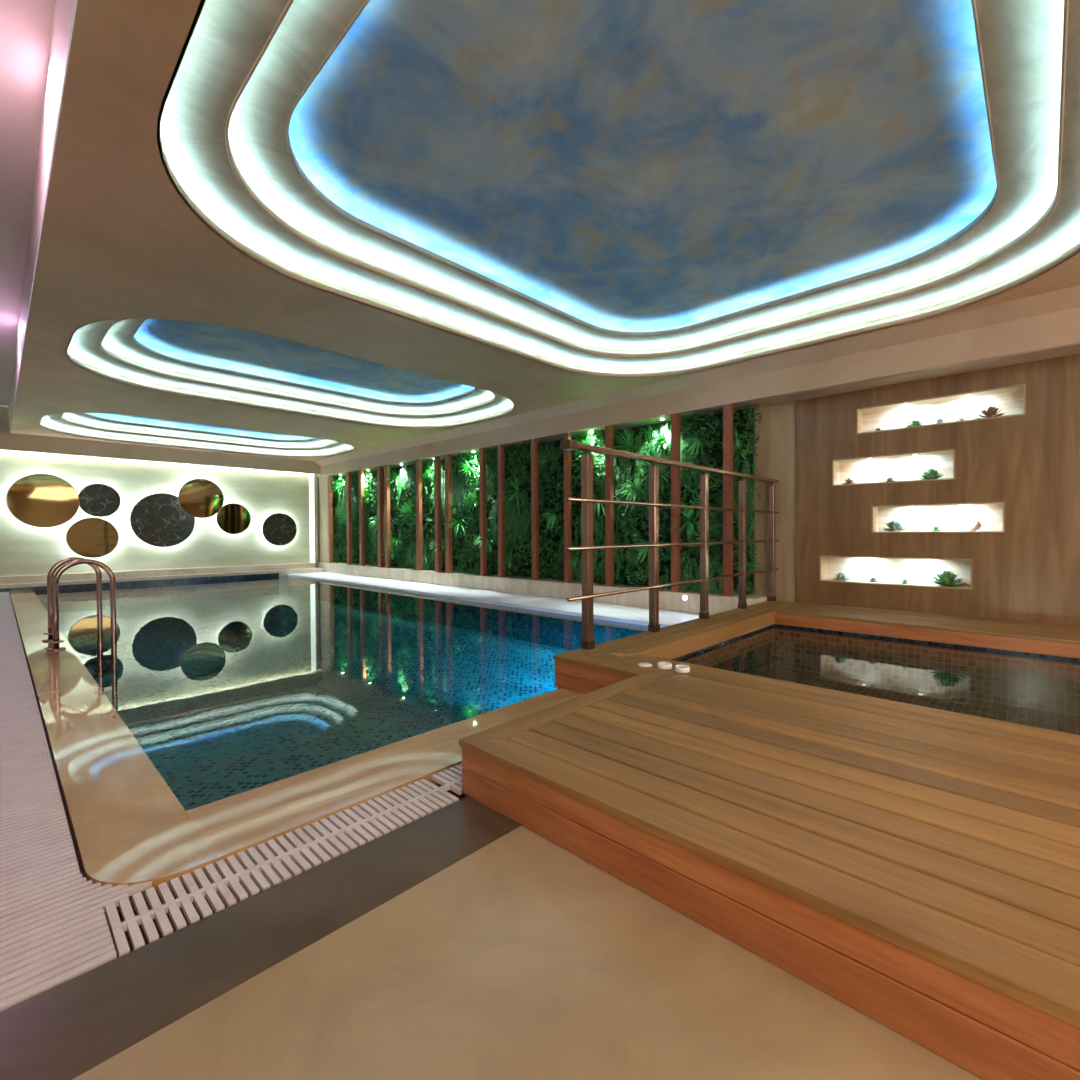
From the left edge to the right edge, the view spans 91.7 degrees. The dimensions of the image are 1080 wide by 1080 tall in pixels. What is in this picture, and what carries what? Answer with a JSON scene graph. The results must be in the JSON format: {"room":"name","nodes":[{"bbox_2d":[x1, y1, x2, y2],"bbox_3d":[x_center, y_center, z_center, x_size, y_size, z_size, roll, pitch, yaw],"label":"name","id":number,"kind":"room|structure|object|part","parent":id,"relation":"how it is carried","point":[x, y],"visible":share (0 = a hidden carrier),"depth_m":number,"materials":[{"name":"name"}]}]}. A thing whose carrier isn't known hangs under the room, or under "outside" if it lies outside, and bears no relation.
{"room":"spa","nodes":[
{"label":"spa","id":0,"kind":"room"},
{"bbox_2d":[0,406,318,575],"bbox_3d":[-6.400,-0.410,9.771,0.259,3.315,5.992,1,1,44],"label":"wall","id":1,"kind":"structure","parent":0,"point":[25,549],"depth_m":9.30,"materials":[{"name":"paint"}]},
{"bbox_2d":[6,474,79,527],"bbox_3d":[-7.746,-0.610,8.190,0.167,0.833,0.833,1,1,44],"label":"round mirror","id":2,"kind":"object","parent":1,"relation":"attached to","point":[36,500],"visible":1,"depth_m":8.12,"materials":[{"name":"gold metal"}]},
{"bbox_2d":[66,517,118,557],"bbox_3d":[-7.346,-0.038,8.612,0.167,0.660,0.660,1,1,44],"label":"round mirror","id":3,"kind":"object","parent":1,"relation":"attached to","point":[92,537],"visible":1,"depth_m":8.55,"materials":[{"name":"gold metal"}]},
{"bbox_2d":[78,484,120,516],"bbox_3d":[-7.296,-0.653,8.682,0.133,0.552,0.552,1,1,44],"label":"disc","id":4,"kind":"object","parent":1,"relation":"attached to","point":[96,500],"visible":1,"depth_m":8.63,"materials":[{"name":"black stone"}]},
{"bbox_2d":[0,563,323,594],"bbox_3d":[-6.507,0.886,9.369,0.340,0.735,5.228,1,1,44],"label":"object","id":5,"kind":"structure","parent":1,"relation":"attached to","point":[133,577],"depth_m":9.12,"materials":[{"name":"stone"}]},
{"bbox_2d":[130,493,194,546],"bbox_3d":[-6.691,-0.351,9.309,0.141,0.952,0.952,1,1,44],"label":"disc","id":6,"kind":"object","parent":1,"relation":"attached to","point":[158,520],"visible":0.97,"depth_m":9.23,"materials":[{"name":"black stone"}]},
{"bbox_2d":[178,479,223,517],"bbox_3d":[-6.274,-0.762,9.684,0.218,0.722,0.722,1,1,44],"label":"round mirror","id":7,"kind":"object","parent":1,"relation":"attached to","point":[199,498],"visible":1,"depth_m":9.60,"materials":[{"name":"gold metal"}]},
{"bbox_2d":[216,503,250,533],"bbox_3d":[-5.916,-0.408,10.102,0.158,0.595,0.595,1,1,44],"label":"round mirror","id":8,"kind":"object","parent":1,"relation":"attached to","point":[233,518],"visible":1,"depth_m":10.04,"materials":[{"name":"mirror"}]},
{"bbox_2d":[262,513,296,545],"bbox_3d":[-5.338,-0.216,10.718,0.141,0.666,0.666,1,1,44],"label":"disc","id":9,"kind":"object","parent":1,"relation":"attached to","point":[279,529],"visible":1,"depth_m":10.66,"materials":[{"name":"black stone"}]},
{"bbox_3d":[-4.848,-0.466,11.327,0.085,1.904,0.068,1,1,44],"label":"corner post","id":10,"kind":"part","parent":1,"relation":"part of","materials":[{"name":"paint"}]},
{"bbox_2d":[61,604,647,810],"bbox_3d":[-3.065,0.952,6.105,9.165,0.378,3.753,1,1,44],"label":"basin","id":11,"kind":"object","parent":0,"point":[221,707],"visible":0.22,"depth_m":4.36,"materials":[{"name":"liquid"}]},
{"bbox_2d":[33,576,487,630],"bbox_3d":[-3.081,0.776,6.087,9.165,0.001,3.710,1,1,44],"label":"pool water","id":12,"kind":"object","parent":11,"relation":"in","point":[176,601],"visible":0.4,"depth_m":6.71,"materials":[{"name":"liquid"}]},
{"bbox_2d":[9,590,583,911],"bbox_3d":[-3.727,0.808,5.173,9.482,0.070,1.980,1,1,44],"label":"pool coping","id":13,"kind":"object","parent":11,"relation":"on","point":[126,825],"visible":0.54,"depth_m":1.73,"materials":[{"name":"stone"}]},
{"bbox_2d":[42,557,116,678],"bbox_3d":[-3.571,0.610,4.061,0.590,0.940,0.396,1,1,44],"label":"pool ladder","id":14,"kind":"object","parent":13,"relation":"on","point":[101,655],"visible":0.98,"depth_m":4.02,"materials":[{"name":"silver metal"}]},
{"bbox_2d":[0,592,462,1011],"bbox_3d":[-3.988,0.835,4.721,9.648,0.100,2.004,1,1,44],"label":"drain grating","id":15,"kind":"object","parent":13,"relation":"on","point":[57,926],"visible":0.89,"depth_m":1.31,"materials":[{"name":"plastic"}]},
{"bbox_2d":[288,572,698,627],"bbox_3d":[-1.547,0.731,7.707,9.095,0.037,0.761,1,1,44],"label":"ledge","id":16,"kind":"object","parent":11,"relation":"on","point":[602,611],"visible":0.64,"depth_m":6.31,"materials":[{"name":"white stone"}]},
{"bbox_2d":[72,826,982,1079],"bbox_3d":[0.910,0.866,-0.357,3.961,0.055,1.488,1,1,44],"label":"floor","id":17,"kind":"structure","parent":0,"point":[521,958],"depth_m":0.93,"materials":[{"name":"brown stone"}]},
{"bbox_2d":[0,783,521,1079],"bbox_3d":[-0.344,0.865,1.521,0.450,0.099,2.456,1,1,44],"label":"floor strip","id":18,"kind":"object","parent":17,"relation":"on","point":[64,1031],"visible":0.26,"depth_m":1.05,"materials":[{"name":"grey tile"}]},
{"bbox_2d":[459,600,1079,1079],"bbox_3d":[2.508,0.730,1.916,4.775,0.261,4.169,1,1,44],"label":"deck","id":19,"kind":"object","parent":17,"relation":"on","point":[916,867],"depth_m":1.26,"materials":[{"name":"brown wood"}]},
{"bbox_3d":[0.523,0.619,2.605,0.068,0.007,0.068,1,1,44],"label":"white cap","id":20,"kind":"part","parent":19,"relation":"part of","materials":[{"name":"white plastic"}]},
{"bbox_3d":[0.608,0.611,2.558,0.070,0.022,0.070,1,1,44],"label":"white cap","id":21,"kind":"part","parent":19,"relation":"part of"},
{"bbox_2d":[560,439,778,649],"bbox_3d":[1.201,0.019,3.940,0.082,1.161,3.094,1,1,44],"label":"railing","id":22,"kind":"object","parent":19,"relation":"on","point":[587,642],"visible":1,"depth_m":3.47,"materials":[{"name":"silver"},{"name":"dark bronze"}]},
{"bbox_3d":[0.269,0.069,2.979,0.048,1.098,0.051,1,1,44],"label":"post","id":23,"kind":"part","parent":22,"relation":"part of","materials":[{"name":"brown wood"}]},
{"bbox_3d":[0.756,0.059,3.486,0.048,1.098,0.051,1,1,44],"label":"post","id":24,"kind":"part","parent":22,"relation":"part of","materials":[{"name":"brown metal"}]},
{"bbox_3d":[1.206,-0.539,3.948,0.058,0.031,3.060,1,1,44],"label":"handrail","id":25,"kind":"part","parent":22,"relation":"part of","materials":[{"name":"brown metal"}]},
{"bbox_3d":[1.253,0.049,4.003,0.048,1.098,0.051,1,1,44],"label":"post","id":26,"kind":"part","parent":22,"relation":"part of","materials":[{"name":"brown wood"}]},
{"bbox_3d":[1.739,0.040,4.508,0.048,1.098,0.051,1,1,44],"label":"post","id":27,"kind":"part","parent":22,"relation":"part of","materials":[{"name":"brown metal"}]},
{"bbox_3d":[2.210,0.030,4.998,0.048,1.098,0.051,1,1,44],"label":"post","id":28,"kind":"part","parent":22,"relation":"part of","materials":[{"name":"brown metal"}]},
{"bbox_3d":[0.675,0.612,2.493,0.071,0.023,0.071,1,1,44],"label":"white cap","id":29,"kind":"part","parent":19,"relation":"part of","materials":[{"name":"white plastic"}]},
{"bbox_2d":[672,624,1079,734],"bbox_3d":[2.601,0.899,2.305,3.852,0.354,2.128,1,1,44],"label":"basin","id":30,"kind":"object","parent":19,"relation":"in","point":[1023,688],"visible":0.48,"depth_m":3.62,"materials":[{"name":"tile"}]},
{"bbox_2d":[0,0,1079,460],"bbox_3d":[-1.481,-1.802,4.544,14.238,0.425,5.312,1,1,44],"label":"ceiling","id":31,"kind":"structure","parent":0,"point":[306,230],"depth_m":2.77,"materials":[{"name":"paint"}]},
{"bbox_2d":[0,429,319,473],"bbox_3d":[-6.551,-1.534,9.376,0.055,0.306,5.244,1,1,44],"label":"beam","id":32,"kind":"structure","parent":31,"relation":"attached to","point":[8,441],"depth_m":9.03,"materials":[{"name":"paint"}]},
{"bbox_3d":[-5.274,-1.970,8.570,1.929,0.001,3.519,1,1,44],"label":"painted panel","id":33,"kind":"part","parent":31,"relation":"part of","materials":[{"name":"blue paint"}]},
{"bbox_3d":[-2.286,-1.943,5.710,1.904,0.001,3.570,1,1,44],"label":"painted panel","id":34,"kind":"part","parent":31,"relation":"part of","materials":[{"name":"blue paint"}]},
{"bbox_3d":[0.673,-1.915,2.865,2.873,0.001,3.570,1,1,44],"label":"painted panel","id":35,"kind":"part","parent":31,"relation":"part of","materials":[{"name":"blue paint"}]},
{"bbox_2d":[314,285,1079,476],"bbox_3d":[0.526,-1.472,6.636,14.238,0.314,0.884,1,1,44],"label":"beam","id":36,"kind":"structure","parent":31,"relation":"attached to","point":[1052,318],"depth_m":4.56,"materials":[{"name":"paint"}]},
{"bbox_2d":[781,341,1079,395],"bbox_3d":[3.804,-1.275,3.081,4.582,0.027,0.027,1,1,44],"label":"trim","id":37,"kind":"structure","parent":36,"relation":"attached to","point":[1077,342],"depth_m":3.87,"materials":[{"name":"paint"}]},
{"bbox_2d":[333,408,754,594],"bbox_3d":[-1.250,-0.415,8.441,9.358,1.955,0.094,1,1,44],"label":"wall","id":38,"kind":"structure","parent":0,"point":[740,429],"depth_m":6.45,"materials":[{"name":"green plant"}]},
{"bbox_2d":[318,562,767,614],"bbox_3d":[-1.268,0.750,8.256,9.435,0.480,0.416,1,1,44],"label":"plinth","id":39,"kind":"object","parent":38,"relation":"attached to","point":[668,600],"visible":0.29,"depth_m":6.71,"materials":[{"name":"stone"}]},
{"bbox_2d":[318,476,328,562],"bbox_3d":[-4.615,-0.438,11.232,0.468,1.840,0.051,1,1,44],"label":"wall edge","id":40,"kind":"structure","parent":39,"relation":"on","point":[322,481],"depth_m":11.21,"materials":[{"name":"beige paint"}]},
{"bbox_2d":[328,475,332,562],"bbox_3d":[-4.397,-0.436,11.014,0.092,1.838,0.064,1,1,44],"label":"column","id":41,"kind":"structure","parent":39,"relation":"on","point":[330,477],"depth_m":10.98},
{"bbox_2d":[346,472,351,564],"bbox_3d":[-3.799,-0.430,10.439,0.092,1.838,0.064,1,1,44],"label":"column","id":42,"kind":"structure","parent":39,"relation":"on","point":[348,474],"depth_m":10.41,"materials":[{"name":"brown wood"}]},
{"bbox_2d":[359,470,364,565],"bbox_3d":[-3.423,-0.427,10.078,0.092,1.838,0.064,1,1,44],"label":"column","id":43,"kind":"structure","parent":39,"relation":"on","point":[361,472],"depth_m":10.05,"materials":[{"name":"brown wood"}]},
{"bbox_2d":[377,466,383,566],"bbox_3d":[-2.921,-0.422,9.595,0.092,1.838,0.064,1,1,44],"label":"column","id":44,"kind":"structure","parent":39,"relation":"on","point":[379,468],"depth_m":9.57,"materials":[{"name":"brown wood"}]},
{"bbox_2d":[384,465,390,567],"bbox_3d":[-2.743,-0.420,9.424,0.092,1.838,0.064,1,1,44],"label":"column","id":45,"kind":"structure","parent":39,"relation":"on","point":[386,467],"depth_m":9.39,"materials":[{"name":"brown wood"}]},
{"bbox_2d":[416,459,422,570],"bbox_3d":[-2.006,-0.414,8.716,0.092,1.838,0.064,1,1,44],"label":"column","id":46,"kind":"structure","parent":39,"relation":"on","point":[419,533],"depth_m":8.69,"materials":[{"name":"brown wood"}]},
{"bbox_2d":[434,456,441,571],"bbox_3d":[-1.626,-0.410,8.351,0.092,1.838,0.064,1,1,44],"label":"column","id":47,"kind":"structure","parent":39,"relation":"on","point":[437,459],"depth_m":8.32,"materials":[{"name":"brown wood"}]},
{"bbox_2d":[445,454,451,572],"bbox_3d":[-1.420,-0.408,8.152,0.092,1.838,0.064,1,1,44],"label":"column","id":48,"kind":"structure","parent":39,"relation":"on","point":[448,457],"depth_m":8.12,"materials":[{"name":"brown wood"}]},
{"bbox_2d":[479,448,486,575],"bbox_3d":[-0.824,-0.403,7.580,0.075,1.838,0.064,1,1,44],"label":"column","id":49,"kind":"structure","parent":39,"relation":"on","point":[482,451],"depth_m":7.55,"materials":[{"name":"brown wood"}]},
{"bbox_2d":[497,445,504,576],"bbox_3d":[-0.539,-0.400,7.306,0.075,1.838,0.064,1,1,44],"label":"column","id":50,"kind":"structure","parent":39,"relation":"on","point":[500,448],"depth_m":7.28,"materials":[{"name":"brown wood"}]},
{"bbox_2d":[531,439,538,579],"bbox_3d":[-0.066,-0.396,6.851,0.075,1.838,0.064,1,1,44],"label":"column","id":51,"kind":"structure","parent":39,"relation":"on","point":[534,442],"depth_m":6.83,"materials":[{"name":"brown wood"}]},
{"bbox_2d":[333,403,761,595],"bbox_3d":[-1.286,-0.376,8.238,9.476,2.180,0.234,1,1,44],"label":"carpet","id":52,"kind":"object","parent":39,"relation":"on","point":[510,540],"visible":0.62,"depth_m":6.79,"materials":[{"name":"green plant"}]},
{"bbox_2d":[332,480,340,494],"bbox_3d":[-4.245,-1.106,10.880,0.205,0.366,0.300,-1,1,-26],"label":"fern","id":53,"kind":"object","parent":52,"relation":"attached to","point":[338,485],"visible":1,"depth_m":10.91,"materials":[{"name":"green plant"}]},
{"bbox_2d":[339,510,346,529],"bbox_3d":[-3.987,-0.400,10.610,0.289,0.492,0.277,0,1,9],"label":"fern","id":54,"kind":"object","parent":52,"relation":"attached to","point":[344,521],"visible":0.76,"depth_m":10.64,"materials":[{"name":"green plant"}]},
{"bbox_2d":[343,545,354,557],"bbox_3d":[-3.837,0.246,10.521,0.288,0.328,0.337,0,1,-5],"label":"fern","id":55,"kind":"object","parent":52,"relation":"attached to","point":[345,549],"visible":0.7,"depth_m":10.51,"materials":[{"name":"green plant"}]},
{"bbox_2d":[358,488,368,507],"bbox_3d":[-3.384,-0.824,10.039,0.245,0.428,0.243,0,1,6],"label":"fern","id":56,"kind":"object","parent":52,"relation":"attached to","point":[365,494],"visible":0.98,"depth_m":10.06,"materials":[{"name":"green plant"}]},
{"bbox_2d":[367,518,377,533],"bbox_3d":[-3.079,-0.253,9.710,0.288,0.389,0.467,-1,1,-27],"label":"fern","id":57,"kind":"object","parent":52,"relation":"attached to","point":[375,526],"visible":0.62,"depth_m":9.75,"materials":[{"name":"green plant"}]},
{"bbox_2d":[380,543,392,560],"bbox_3d":[-2.769,0.240,9.458,0.248,0.469,0.291,0,1,-4],"label":"fern","id":58,"kind":"object","parent":52,"relation":"attached to","point":[391,550],"visible":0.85,"depth_m":9.48,"materials":[{"name":"green plant"}]},
{"bbox_2d":[385,470,396,488],"bbox_3d":[-2.664,-1.073,9.359,0.218,0.405,0.276,-1,1,-15],"label":"fern","id":59,"kind":"object","parent":52,"relation":"attached to","point":[395,481],"visible":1,"depth_m":9.38,"materials":[{"name":"green plant"}]},
{"bbox_2d":[389,536,401,549],"bbox_3d":[-2.582,0.093,9.264,0.222,0.346,0.296,-1,1,-27],"label":"fern","id":60,"kind":"object","parent":52,"relation":"attached to","point":[395,539],"visible":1,"depth_m":9.32,"materials":[{"name":"green plant"}]},
{"bbox_2d":[397,500,415,522],"bbox_3d":[-2.322,-0.484,8.994,0.287,0.436,0.442,-1,1,-30],"label":"fern","id":61,"kind":"object","parent":52,"relation":"attached to","point":[409,511],"visible":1,"depth_m":9.03,"materials":[{"name":"green plant"}]},
{"bbox_2d":[412,554,425,569],"bbox_3d":[-2.048,0.376,8.761,0.246,0.333,0.401,-1,1,-27],"label":"fern","id":62,"kind":"object","parent":52,"relation":"attached to","point":[415,554],"visible":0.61,"depth_m":8.74,"materials":[{"name":"green plant"}]},
{"bbox_2d":[413,477,426,496],"bbox_3d":[-2.007,-0.885,8.716,0.285,0.456,0.280,0,1,-7],"label":"fern","id":63,"kind":"object","parent":52,"relation":"attached to","point":[423,483],"visible":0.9,"depth_m":8.74,"materials":[{"name":"green plant"}]},
{"bbox_2d":[422,466,431,481],"bbox_3d":[-1.868,-1.089,8.613,0.198,0.338,0.190,0,1,9],"label":"fern","id":64,"kind":"object","parent":52,"relation":"attached to","point":[428,473],"visible":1,"depth_m":8.63,"materials":[{"name":"green plant"}]},
{"bbox_2d":[430,538,444,554],"bbox_3d":[-1.637,0.091,8.375,0.382,0.374,0.239,0,1,40],"label":"fern","id":65,"kind":"object","parent":52,"relation":"attached to","point":[442,542],"visible":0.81,"depth_m":8.39,"materials":[{"name":"green plant"}]},
{"bbox_2d":[442,496,455,515],"bbox_3d":[-1.419,-0.515,8.166,0.223,0.412,0.247,0,1,-2],"label":"fern","id":66,"kind":"object","parent":52,"relation":"attached to","point":[453,504],"visible":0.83,"depth_m":8.18,"materials":[{"name":"green plant"}]},
{"bbox_2d":[445,518,463,538],"bbox_3d":[-1.323,-0.157,8.016,0.272,0.359,0.383,-1,1,-24],"label":"fern","id":67,"kind":"object","parent":52,"relation":"attached to","point":[458,525],"visible":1,"depth_m":8.07,"materials":[{"name":"green plant"}]},
{"bbox_2d":[457,457,473,476],"bbox_3d":[-1.141,-1.102,7.889,0.215,0.341,0.375,-1,1,-39],"label":"fern","id":68,"kind":"object","parent":52,"relation":"attached to","point":[467,466],"visible":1,"depth_m":7.92,"materials":[{"name":"green plant"}]},
{"bbox_2d":[463,484,477,511],"bbox_3d":[-1.038,-0.598,7.781,0.248,0.460,0.277,0,1,-2],"label":"fern","id":69,"kind":"object","parent":52,"relation":"attached to","point":[474,500],"visible":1,"depth_m":7.81,"materials":[{"name":"green plant"}]},
{"bbox_2d":[472,536,492,552],"bbox_3d":[-0.848,0.092,7.594,0.264,0.358,0.434,-1,1,-27],"label":"fern","id":70,"kind":"object","parent":52,"relation":"attached to","point":[479,541],"visible":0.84,"depth_m":7.61,"materials":[{"name":"green plant"}]},
{"bbox_2d":[483,466,496,480],"bbox_3d":[-0.745,-0.946,7.507,0.197,0.248,0.279,-1,1,-21],"label":"fern","id":71,"kind":"object","parent":52,"relation":"attached to","point":[487,469],"visible":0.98,"depth_m":7.55,"materials":[{"name":"green plant"}]},
{"bbox_2d":[497,547,512,570],"bbox_3d":[-0.495,0.267,7.302,0.281,0.336,0.205,0,1,40],"label":"fern","id":72,"kind":"object","parent":52,"relation":"attached to","point":[509,559],"visible":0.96,"depth_m":7.30,"materials":[{"name":"green plant"}]},
{"bbox_2d":[500,472,523,512],"bbox_3d":[-0.411,-0.635,7.146,0.299,0.567,0.392,-1,1,-17],"label":"fern","id":73,"kind":"object","parent":52,"relation":"attached to","point":[519,494],"visible":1,"depth_m":7.17,"materials":[{"name":"green plant"}]},
{"bbox_2d":[537,451,549,464],"bbox_3d":[0.024,-1.070,6.817,0.271,0.233,0.146,0,1,40],"label":"fern","id":74,"kind":"object","parent":52,"relation":"attached to","point":[544,457],"visible":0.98,"depth_m":6.82,"materials":[{"name":"green plant"}]},
{"bbox_2d":[539,509,561,531],"bbox_3d":[0.117,-0.255,6.711,0.288,0.327,0.334,0,1,-5],"label":"fern","id":75,"kind":"object","parent":52,"relation":"attached to","point":[553,517],"visible":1,"depth_m":6.70,"materials":[{"name":"green plant"}]},
{"bbox_2d":[560,544,581,569],"bbox_3d":[0.364,0.207,6.466,0.342,0.346,0.220,0,1,40],"label":"fern","id":76,"kind":"object","parent":52,"relation":"attached to","point":[574,558],"visible":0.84,"depth_m":6.46,"materials":[{"name":"green plant"}]},
{"bbox_2d":[572,435,596,461],"bbox_3d":[0.510,-1.041,6.288,0.253,0.466,0.316,0,1,-15],"label":"fern","id":77,"kind":"object","parent":52,"relation":"attached to","point":[587,441],"visible":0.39,"depth_m":6.28,"materials":[{"name":"green plant"}]},
{"bbox_2d":[580,494,604,518],"bbox_3d":[0.618,-0.391,6.176,0.251,0.337,0.402,-1,1,-26],"label":"fern","id":78,"kind":"object","parent":52,"relation":"attached to","point":[595,497],"visible":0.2,"depth_m":6.21,"materials":[{"name":"green plant"}]},
{"bbox_2d":[613,427,639,460],"bbox_3d":[0.942,-1.058,5.875,0.234,0.415,0.343,-1,1,-26],"label":"fern","id":79,"kind":"object","parent":52,"relation":"attached to","point":[626,442],"visible":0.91,"depth_m":5.91,"materials":[{"name":"green plant"}]},
{"bbox_2d":[614,481,646,513],"bbox_3d":[0.988,-0.474,5.851,0.328,0.369,0.371,0,1,-4],"label":"fern","id":80,"kind":"object","parent":52,"relation":"attached to","point":[632,492],"visible":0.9,"depth_m":5.84,"materials":[{"name":"green plant"}]},
{"bbox_2d":[629,538,648,564],"bbox_3d":[1.106,0.132,5.779,0.265,0.311,0.317,0,1,-6],"label":"fern","id":81,"kind":"object","parent":52,"relation":"attached to","point":[641,550],"visible":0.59,"depth_m":5.76,"materials":[{"name":"green plant"}]},
{"bbox_2d":[636,444,668,493],"bbox_3d":[1.183,-0.740,5.621,0.335,0.548,0.337,0,1,-8],"label":"fern","id":82,"kind":"object","parent":52,"relation":"attached to","point":[655,455],"visible":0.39,"depth_m":5.63,"materials":[{"name":"green plant"}]},
{"bbox_2d":[650,426,666,454],"bbox_3d":[1.256,-1.064,5.604,0.180,0.330,0.210,0,1,0],"label":"fern","id":83,"kind":"object","parent":52,"relation":"attached to","point":[660,439],"visible":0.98,"depth_m":5.62,"materials":[{"name":"green plant"}]},
{"bbox_2d":[669,499,694,535],"bbox_3d":[1.450,-0.216,5.393,0.330,0.407,0.252,-2,-1,44],"label":"fern","id":84,"kind":"object","parent":52,"relation":"attached to","point":[687,523],"visible":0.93,"depth_m":5.39,"materials":[{"name":"green plant"}]},
{"bbox_2d":[681,432,709,457],"bbox_3d":[1.554,-0.958,5.332,0.249,0.283,0.288,0,1,-5],"label":"fern","id":85,"kind":"object","parent":52,"relation":"attached to","point":[697,442],"visible":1,"depth_m":5.33,"materials":[{"name":"green plant"}]},
{"bbox_2d":[732,434,746,464],"bbox_3d":[1.863,-0.872,5.022,0.209,0.357,0.200,0,1,9],"label":"fern","id":86,"kind":"object","parent":52,"relation":"attached to","point":[737,443],"visible":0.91,"depth_m":5.04,"materials":[{"name":"green plant"}]},
{"bbox_2d":[563,433,571,582],"bbox_3d":[0.341,-0.392,6.460,0.075,1.838,0.064,1,1,44],"label":"column","id":87,"kind":"structure","parent":39,"relation":"on","point":[566,436],"depth_m":6.43,"materials":[{"name":"brown wood"}]},
{"bbox_2d":[605,425,613,586],"bbox_3d":[0.797,-0.388,6.021,0.075,1.838,0.064,1,1,44],"label":"column","id":88,"kind":"structure","parent":39,"relation":"on","point":[609,460],"depth_m":6.00,"materials":[{"name":"brown wood"}]},
{"bbox_2d":[671,413,679,591],"bbox_3d":[1.406,-0.382,5.436,0.075,1.838,0.064,1,1,44],"label":"column","id":89,"kind":"structure","parent":39,"relation":"on","point":[675,418],"depth_m":5.41,"materials":[{"name":"brown wood"}]},
{"bbox_2d":[723,404,732,596],"bbox_3d":[1.810,-0.378,5.048,0.075,1.838,0.064,1,1,44],"label":"column","id":90,"kind":"structure","parent":39,"relation":"on","point":[728,408],"depth_m":5.02,"materials":[{"name":"brown wood"}]},
{"bbox_2d":[754,402,795,601],"bbox_3d":[2.389,-0.278,5.157,0.476,2.082,0.298,1,1,44],"label":"wall pillar","id":91,"kind":"structure","parent":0,"point":[776,450],"depth_m":5.04,"materials":[{"name":"beige stone"}]},
{"bbox_2d":[796,353,1079,625],"bbox_3d":[4.149,-0.283,3.442,4.573,2.125,0.330,1,1,44],"label":"wall","id":92,"kind":"structure","parent":0,"point":[1015,473],"depth_m":4.17,"materials":[{"name":"brown wood"}]},
{"bbox_2d":[833,572,848,579],"bbox_3d":[2.710,0.327,4.721,0.128,0.072,0.132,0,1,15],"label":"succulent","id":93,"kind":"object","parent":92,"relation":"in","point":[841,576],"visible":1,"depth_m":4.70,"materials":[{"name":"green plant"}]},
{"bbox_2d":[843,478,854,483],"bbox_3d":[2.747,-0.521,4.664,0.097,0.056,0.101,0,1,20],"label":"succulent","id":94,"kind":"object","parent":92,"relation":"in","point":[848,480],"visible":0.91,"depth_m":4.64,"materials":[{"name":"plant"}]},
{"bbox_2d":[885,477,895,481],"bbox_3d":[2.971,-0.512,4.452,0.075,0.042,0.077,-1,1,-27],"label":"succulent","id":95,"kind":"object","parent":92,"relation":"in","point":[890,479],"visible":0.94,"depth_m":4.44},
{"bbox_3d":[2.926,-0.595,4.393,0.866,0.235,0.015,1,1,44],"label":"niche frame","id":96,"kind":"part","parent":92,"relation":"part of","materials":[{"name":"white paint"}]},
{"bbox_2d":[882,520,906,530],"bbox_3d":[2.996,-0.120,4.438,0.172,0.095,0.172,-1,1,-26],"label":"succulent","id":97,"kind":"object","parent":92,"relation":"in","point":[894,526],"visible":1,"depth_m":4.40,"materials":[{"name":"green plant"}]},
{"bbox_3d":[2.933,0.261,4.403,1.078,0.236,0.015,1,1,44],"label":"niche frame","id":98,"kind":"part","parent":92,"relation":"part of","materials":[{"name":"white paint"}]},
{"bbox_2d":[906,420,921,426],"bbox_3d":[3.091,-0.959,4.326,0.119,0.062,0.119,0,1,21],"label":"succulent","id":99,"kind":"object","parent":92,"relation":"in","point":[914,423],"visible":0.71,"depth_m":4.30,"materials":[{"name":"green plant"}]},
{"bbox_2d":[919,469,942,479],"bbox_3d":[3.174,-0.534,4.258,0.164,0.089,0.152,-1,1,-22],"label":"succulent","id":100,"kind":"object","parent":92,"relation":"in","point":[931,474],"visible":0.94,"depth_m":4.22,"materials":[{"name":"green plant"}]},
{"bbox_3d":[3.144,-0.173,4.192,0.853,0.231,0.015,1,1,44],"label":"niche frame","id":101,"kind":"part","parent":92,"relation":"part of","materials":[{"name":"beige stone"}]},
{"bbox_2d":[934,418,944,423],"bbox_3d":[3.211,-0.952,4.212,0.092,0.048,0.088,0,1,21],"label":"succulent","id":102,"kind":"object","parent":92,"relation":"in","point":[938,420],"visible":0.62,"depth_m":4.20,"materials":[{"name":"green plant"}]},
{"bbox_3d":[3.137,-1.025,4.183,1.079,0.223,0.015,1,1,44],"label":"niche frame","id":103,"kind":"part","parent":92,"relation":"part of","materials":[{"name":"beige stone"}]},
{"bbox_2d":[930,571,965,585],"bbox_3d":[3.254,0.306,4.194,0.215,0.122,0.227,0,1,20],"label":"succulent","id":104,"kind":"object","parent":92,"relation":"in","point":[946,578],"visible":1,"depth_m":4.15,"materials":[{"name":"green plant"}]},
{"bbox_2d":[970,521,981,530],"bbox_3d":[3.380,-0.106,4.070,0.074,0.080,0.028,1,1,44],"label":"seashell","id":105,"kind":"object","parent":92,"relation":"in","point":[977,525],"visible":0.96,"depth_m":4.06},
{"bbox_2d":[977,406,1004,418],"bbox_3d":[3.433,-0.973,4.002,0.174,0.093,0.169,0,1,22],"label":"succulent","id":106,"kind":"object","parent":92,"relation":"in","point":[991,411],"visible":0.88,"depth_m":3.97,"materials":[{"name":"brown plant"}]}
]}

